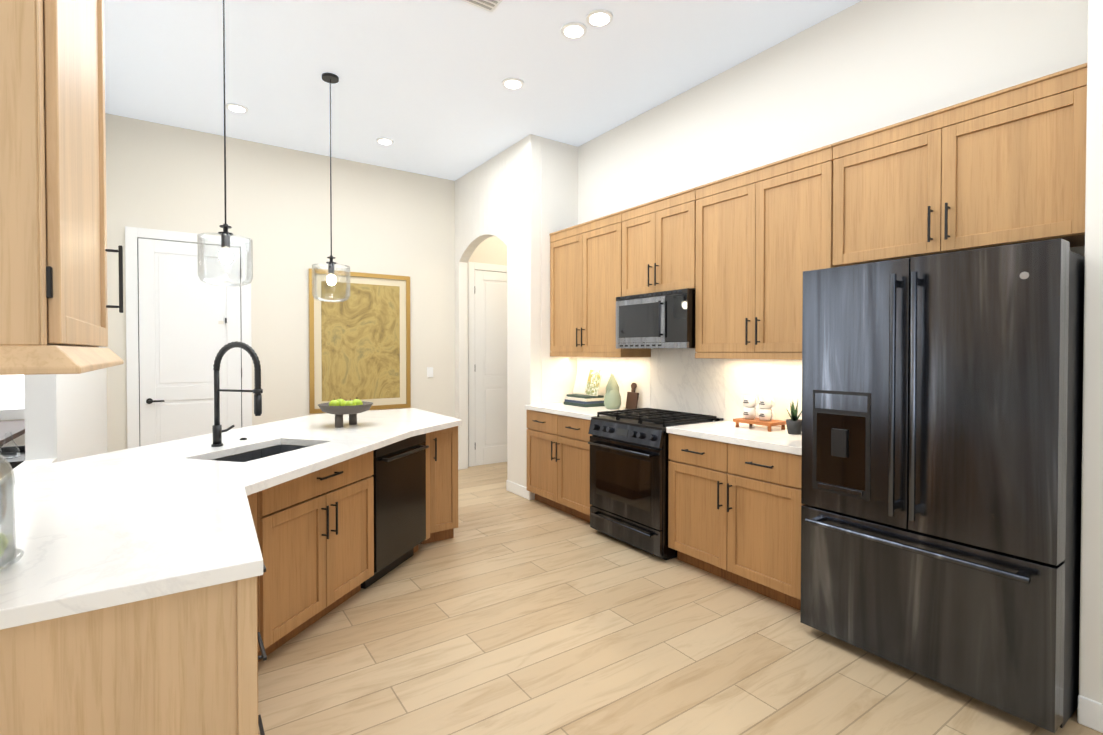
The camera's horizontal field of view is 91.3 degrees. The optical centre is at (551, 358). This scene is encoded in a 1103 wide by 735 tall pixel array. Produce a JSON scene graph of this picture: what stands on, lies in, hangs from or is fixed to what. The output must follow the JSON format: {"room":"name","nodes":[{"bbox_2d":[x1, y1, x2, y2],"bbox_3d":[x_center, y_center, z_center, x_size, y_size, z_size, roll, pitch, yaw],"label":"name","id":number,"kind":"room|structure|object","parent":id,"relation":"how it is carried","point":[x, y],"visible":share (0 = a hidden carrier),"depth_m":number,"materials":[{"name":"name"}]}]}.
{"room":"kitchen","nodes":[
{"label":"kitchen","id":0,"kind":"room"},
{"bbox_2d":[0,375,24,446],"bbox_3d":[-6.547,-0.387,4.660,4.190,3.500,0.150,-1,1,-35],"label":"wall","id":1,"kind":"structure","parent":0,"point":[12,402],"depth_m":5.40,"materials":[{"name":"white paint"}]},
{"bbox_2d":[13,346,106,482],"bbox_3d":[-3.348,-0.375,3.815,0.120,3.500,5.170,-1,1,-35],"label":"wall","id":2,"kind":"structure","parent":0,"point":[65,416],"depth_m":2.96,"materials":[{"name":"white paint"}]},
{"bbox_2d":[105,113,506,452],"bbox_3d":[-1.894,-0.407,6.138,4.910,3.500,0.132,-1,1,-35],"label":"wall","id":3,"kind":"structure","parent":0,"point":[385,220],"depth_m":5.51,"materials":[{"name":"beige paint"}]},
{"bbox_2d":[125,226,251,448],"bbox_3d":[-3.348,0.093,5.029,0.972,2.531,0.078,-1,1,-35],"label":"door","id":4,"kind":"structure","parent":3,"relation":"attached to","point":[178,337],"depth_m":5.00,"materials":[{"name":"white wood"}]},
{"bbox_2d":[308,268,410,413],"bbox_3d":[-2.080,-0.189,5.927,1.080,1.510,0.030,-1,1,-35],"label":"framed painting","id":5,"kind":"object","parent":3,"relation":"attached to","point":[359,343],"visible":0.85,"depth_m":5.92,"materials":[{"name":"gold metal"}]},
{"bbox_2d":[427,367,432,377],"bbox_3d":[-1.437,0.159,6.386,0.075,0.120,0.012,-1,1,-35],"label":"switch plate","id":6,"kind":"object","parent":3,"relation":"attached to","point":[429,371],"visible":1,"depth_m":6.38,"materials":[{"name":"white plastic"}]},
{"bbox_2d":[468,262,506,466],"bbox_3d":[-0.626,0.066,6.903,0.942,2.531,0.078,-1,1,-35],"label":"door","id":7,"kind":"structure","parent":3,"relation":"attached to","point":[487,363],"depth_m":6.81,"materials":[{"name":"white wood"}]},
{"bbox_2d":[104,0,860,180],"bbox_3d":[-1.506,-2.136,1.750,9.220,0.080,10.620,-1,1,-35],"label":"ceiling","id":8,"kind":"structure","parent":0,"point":[419,83],"depth_m":3.91,"materials":[{"name":"white paint"}]},
{"bbox_2d":[197,0,252,285],"bbox_3d":[-1.856,-1.267,3.064,0.270,1.695,0.270,-1,1,-35],"label":"pendant light","id":9,"kind":"object","parent":8,"relation":"hanging from","point":[225,256],"visible":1,"depth_m":3.06,"materials":[{"name":"clear glass"}]},
{"bbox_2d":[226,103,247,112],"bbox_3d":[-2.671,-2.128,4.581,0.170,0.016,0.170,-1,1,-35],"label":"recessed light","id":10,"kind":"object","parent":8,"relation":"in","point":[236,107],"visible":0.94,"depth_m":4.56,"materials":[{"name":"white"}]},
{"bbox_2d":[312,73,349,301],"bbox_3d":[-1.669,-1.281,4.079,0.270,1.695,0.270,-1,1,-35],"label":"pendant light","id":11,"kind":"object","parent":8,"relation":"hanging from","point":[330,78],"visible":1,"depth_m":4.08,"materials":[{"name":"clear glass"}]},
{"bbox_2d":[376,137,393,144],"bbox_3d":[-1.639,-2.138,5.304,0.170,0.016,0.170,-1,1,-35],"label":"recessed light","id":12,"kind":"object","parent":8,"relation":"in","point":[384,141],"visible":0.88,"depth_m":5.28,"materials":[{"name":"white"}]},
{"bbox_2d":[461,0,502,12],"bbox_3d":[-0.444,-2.107,3.080,0.360,0.016,0.240,-1,1,-35],"label":"ceiling vent","id":13,"kind":"object","parent":8,"relation":"in","point":[491,6],"visible":1,"depth_m":3.19,"materials":[{"name":"white metal"}]},
{"bbox_2d":[502,77,523,89],"bbox_3d":[-0.298,-2.122,4.161,0.170,0.016,0.170,-1,1,-35],"label":"recessed light","id":14,"kind":"object","parent":8,"relation":"in","point":[512,83],"visible":0.98,"depth_m":4.14,"materials":[{"name":"white plastic"}]},
{"bbox_2d":[561,22,586,38],"bbox_3d":[0.144,-2.112,3.474,0.170,0.016,0.170,-1,1,-35],"label":"recessed light","id":15,"kind":"object","parent":8,"relation":"in","point":[573,30],"visible":0.96,"depth_m":3.45,"materials":[{"name":"white"}]},
{"bbox_2d":[586,9,612,27],"bbox_3d":[0.298,-2.110,3.345,0.170,0.016,0.170,-1,1,-35],"label":"recessed light","id":16,"kind":"object","parent":8,"relation":"in","point":[598,18],"visible":1,"depth_m":3.33,"materials":[{"name":"white plastic"}]},
{"bbox_2d":[455,134,577,499],"bbox_3d":[-0.026,-0.410,6.315,1.632,3.500,1.720,-1,1,-35],"label":"wall","id":17,"kind":"structure","parent":0,"point":[519,199],"depth_m":5.36,"materials":[{"name":"white paint"}]},
{"bbox_2d":[258,462,1102,734],"bbox_3d":[-1.506,1.434,1.800,9.220,0.060,10.620,-1,1,-35],"label":"floor","id":18,"kind":"structure","parent":0,"point":[503,611],"depth_m":2.51,"materials":[{"name":"brown wood"}]},
{"bbox_2d":[0,420,24,445],"bbox_3d":[-4.975,0.989,4.311,1.100,0.760,1.800,-1,1,-35],"label":"dining table","id":19,"kind":"object","parent":18,"relation":"on","point":[16,428],"visible":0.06,"depth_m":4.62,"materials":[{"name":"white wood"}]},
{"bbox_2d":[0,432,24,468],"bbox_3d":[-3.390,0.906,3.276,0.500,0.966,0.700,-1,1,-35],"label":"tray stand","id":20,"kind":"object","parent":18,"relation":"on","point":[14,455],"visible":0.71,"depth_m":3.42,"materials":[{"name":"black"}]},
{"bbox_2d":[0,558,264,734],"bbox_3d":[-1.143,0.970,1.421,0.599,0.878,0.550,-1,1,-35],"label":"base cabinet","id":21,"kind":"object","parent":18,"relation":"on","point":[183,663],"depth_m":1.21,"materials":[{"name":"brown wood"}]},
{"bbox_2d":[247,484,283,660],"bbox_3d":[-1.441,0.957,2.347,0.402,0.878,0.354,-1,1,-35],"label":"base cabinet","id":22,"kind":"object","parent":18,"relation":"on","point":[264,504],"depth_m":2.43,"materials":[{"name":"brown wood"}]},
{"bbox_2d":[280,502,373,643],"bbox_3d":[-1.173,1.060,2.792,0.651,0.660,0.551,-1,1,-35],"label":"base cabinet","id":23,"kind":"object","parent":18,"relation":"on","point":[328,554],"depth_m":2.76,"materials":[{"name":"brown wood"}]},
{"bbox_2d":[280,454,373,517],"bbox_3d":[-1.171,0.603,2.784,0.651,0.174,0.546,-1,1,-35],"label":"drawer","id":24,"kind":"object","parent":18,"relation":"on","point":[350,482],"depth_m":2.82,"materials":[{"name":"brown wood"}]},
{"bbox_2d":[354,430,457,552],"bbox_3d":[-1.471,0.948,2.972,1.986,0.878,0.891,-1,1,-35],"label":"base cabinet","id":25,"kind":"object","parent":18,"relation":"on","point":[442,452],"depth_m":3.98,"materials":[{"name":"brown wood"}]},
{"bbox_2d":[0,408,461,629],"bbox_3d":[-1.256,0.488,2.889,2.258,0.040,3.208,-1,1,-35],"label":"countertop","id":26,"kind":"structure","parent":25,"relation":"on","point":[110,529],"depth_m":1.71,"materials":[{"name":"white stone"}]},
{"bbox_2d":[0,454,23,571],"bbox_3d":[-1.361,0.324,1.229,0.224,0.334,0.224,-1,1,-35],"label":"cloche","id":27,"kind":"object","parent":26,"relation":"on","point":[11,554],"visible":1,"depth_m":1.26,"materials":[{"name":"clear glass"}]},
{"bbox_2d":[211,341,262,446],"bbox_3d":[-1.680,0.187,2.873,0.223,0.562,0.304,-1,1,-35],"label":"island faucet","id":28,"kind":"object","parent":26,"relation":"on","point":[217,430],"visible":1,"depth_m":2.86,"materials":[{"name":"black metal"}]},
{"bbox_2d":[213,445,308,461],"bbox_3d":[-1.503,0.627,2.825,0.384,0.234,0.644,0,1,16],"label":"island sink","id":29,"kind":"object","parent":26,"relation":"in","point":[258,454],"visible":0.08,"depth_m":3.04,"materials":[{"name":"metal"}]},
{"bbox_2d":[318,397,372,427],"bbox_3d":[-1.405,0.359,3.687,0.356,0.195,0.356,-1,1,-35],"label":"fruit bowl","id":30,"kind":"object","parent":26,"relation":"on","point":[339,408],"visible":1,"depth_m":3.60,"materials":[{"name":"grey stone"}]},
{"bbox_2d":[361,434,428,588],"bbox_3d":[-1.221,0.943,3.555,0.650,0.872,0.600,0,1,16],"label":"dishwasher","id":31,"kind":"object","parent":25,"relation":"in","point":[399,468],"visible":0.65,"depth_m":3.43,"materials":[{"name":"black metal"}]},
{"bbox_2d":[527,410,591,522],"bbox_3d":[0.290,0.921,4.876,0.661,0.878,1.031,-1,1,-35],"label":"base cabinet","id":32,"kind":"object","parent":18,"relation":"on","point":[558,462],"visible":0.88,"depth_m":4.69,"materials":[{"name":"brown wood"}]},
{"bbox_2d":[525,349,801,454],"bbox_3d":[0.799,0.206,4.149,0.635,0.570,2.792,-1,1,-35],"label":"countertop","id":33,"kind":"structure","parent":32,"relation":"on","point":[683,380],"depth_m":4.04,"materials":[{"name":"white stone"}]},
{"bbox_2d":[564,369,604,407],"bbox_3d":[0.311,0.268,5.087,0.240,0.339,0.380,-1,1,-35],"label":"books","id":34,"kind":"object","parent":33,"relation":"on","point":[586,388],"visible":0.94,"depth_m":5.04,"materials":[{"name":"grey paper"}]},
{"bbox_2d":[604,373,620,408],"bbox_3d":[0.543,0.282,4.786,0.156,0.319,0.156,-1,1,-35],"label":"vase","id":35,"kind":"object","parent":33,"relation":"on","point":[612,398],"visible":1,"depth_m":4.74,"materials":[{"name":"green ceramic"}]},
{"bbox_2d":[626,383,638,408],"bbox_3d":[0.711,0.324,4.720,0.054,0.234,0.130,-1,1,-35],"label":"wood board","id":36,"kind":"object","parent":33,"relation":"on","point":[632,399],"visible":0.9,"depth_m":4.71,"materials":[{"name":"brown wood"}]},
{"bbox_2d":[733,395,785,431],"bbox_3d":[1.378,0.354,3.565,0.190,0.210,0.280,-1,1,-35],"label":"tray","id":37,"kind":"object","parent":33,"relation":"on","point":[765,418],"visible":1,"depth_m":3.52,"materials":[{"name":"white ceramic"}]},
{"bbox_2d":[786,401,801,434],"bbox_3d":[1.499,0.352,3.327,0.110,0.218,0.100,-1,1,-35],"label":"plant pot","id":38,"kind":"object","parent":33,"relation":"on","point":[794,424],"visible":0.98,"depth_m":3.30,"materials":[{"name":"grey ceramic"}]},
{"bbox_2d":[588,408,723,559],"bbox_3d":[0.762,0.895,4.101,0.716,0.952,0.760,-1,1,-35],"label":"range","id":39,"kind":"object","parent":18,"relation":"on","point":[629,453],"visible":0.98,"depth_m":3.87,"materials":[{"name":"black metal"}]},
{"bbox_2d":[668,433,804,610],"bbox_3d":[1.295,0.942,3.416,0.661,0.878,0.955,-1,1,-35],"label":"base cabinet","id":40,"kind":"object","parent":18,"relation":"on","point":[734,513],"visible":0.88,"depth_m":3.20,"materials":[{"name":"brown wood"}]},
{"bbox_2d":[800,238,1084,732],"bbox_3d":[1.811,0.479,2.514,0.810,1.830,0.965,-1,1,-35],"label":"fridge","id":41,"kind":"object","parent":18,"relation":"on","point":[941,465],"visible":0.96,"depth_m":2.19,"materials":[{"name":"grey metal"}]},
{"bbox_2d":[578,0,1087,348],"bbox_3d":[2.369,-0.357,2.531,0.120,3.500,7.470,-1,1,-35],"label":"wall","id":42,"kind":"structure","parent":0,"point":[860,67],"depth_m":3.33,"materials":[{"name":"white paint"}]},
{"bbox_2d":[549,211,650,356],"bbox_3d":[0.403,-0.618,4.930,0.389,1.195,1.033,-1,1,-35],"label":"upper cabinet","id":43,"kind":"object","parent":42,"relation":"attached to","point":[585,274],"visible":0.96,"depth_m":4.79,"materials":[{"name":"brown wood"}]},
{"bbox_2d":[621,188,695,295],"bbox_3d":[0.914,-0.853,4.184,0.389,0.703,0.763,-1,1,-35],"label":"upper cabinet","id":44,"kind":"object","parent":42,"relation":"attached to","point":[658,245],"visible":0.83,"depth_m":4.05,"materials":[{"name":"brown wood"}]},
{"bbox_2d":[616,288,695,348],"bbox_3d":[0.886,-0.290,4.172,0.456,0.416,0.748,-1,1,-35],"label":"microwave","id":45,"kind":"object","parent":44,"relation":"attached to","point":[661,320],"visible":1,"depth_m":4.00,"materials":[{"name":"black metal"}]},
{"bbox_2d":[695,144,833,359],"bbox_3d":[1.405,-0.597,3.474,0.389,1.195,0.961,-1,1,-35],"label":"upper cabinet","id":46,"kind":"object","parent":42,"relation":"attached to","point":[764,237],"visible":0.83,"depth_m":3.35,"materials":[{"name":"brown wood"}]},
{"bbox_2d":[832,63,1086,266],"bbox_3d":[1.974,-0.846,2.645,0.389,0.675,1.036,-1,1,-35],"label":"upper cabinet","id":47,"kind":"object","parent":42,"relation":"attached to","point":[1005,167],"visible":0.9,"depth_m":2.47,"materials":[{"name":"brown wood"}]},
{"bbox_2d":[1077,0,1102,732],"bbox_3d":[2.272,-0.351,2.123,0.502,3.500,0.162,-1,1,-35],"label":"wall","id":48,"kind":"structure","parent":0,"point":[1090,706],"depth_m":2.04,"materials":[{"name":"white paint"}]},
{"bbox_3d":[-0.337,-0.313,-0.558,0.120,3.500,5.450,-1,1,-35],"label":"wall","id":49,"kind":"structure","parent":0,"visible":0},
{"bbox_2d":[0,0,123,374],"bbox_3d":[-1.274,-0.655,1.246,0.383,1.357,0.908,-1,1,-35],"label":"upper cabinet","id":50,"kind":"object","parent":49,"relation":"attached to","point":[54,305],"visible":1,"depth_m":1.03,"materials":[{"name":"brown wood"}]}
]}

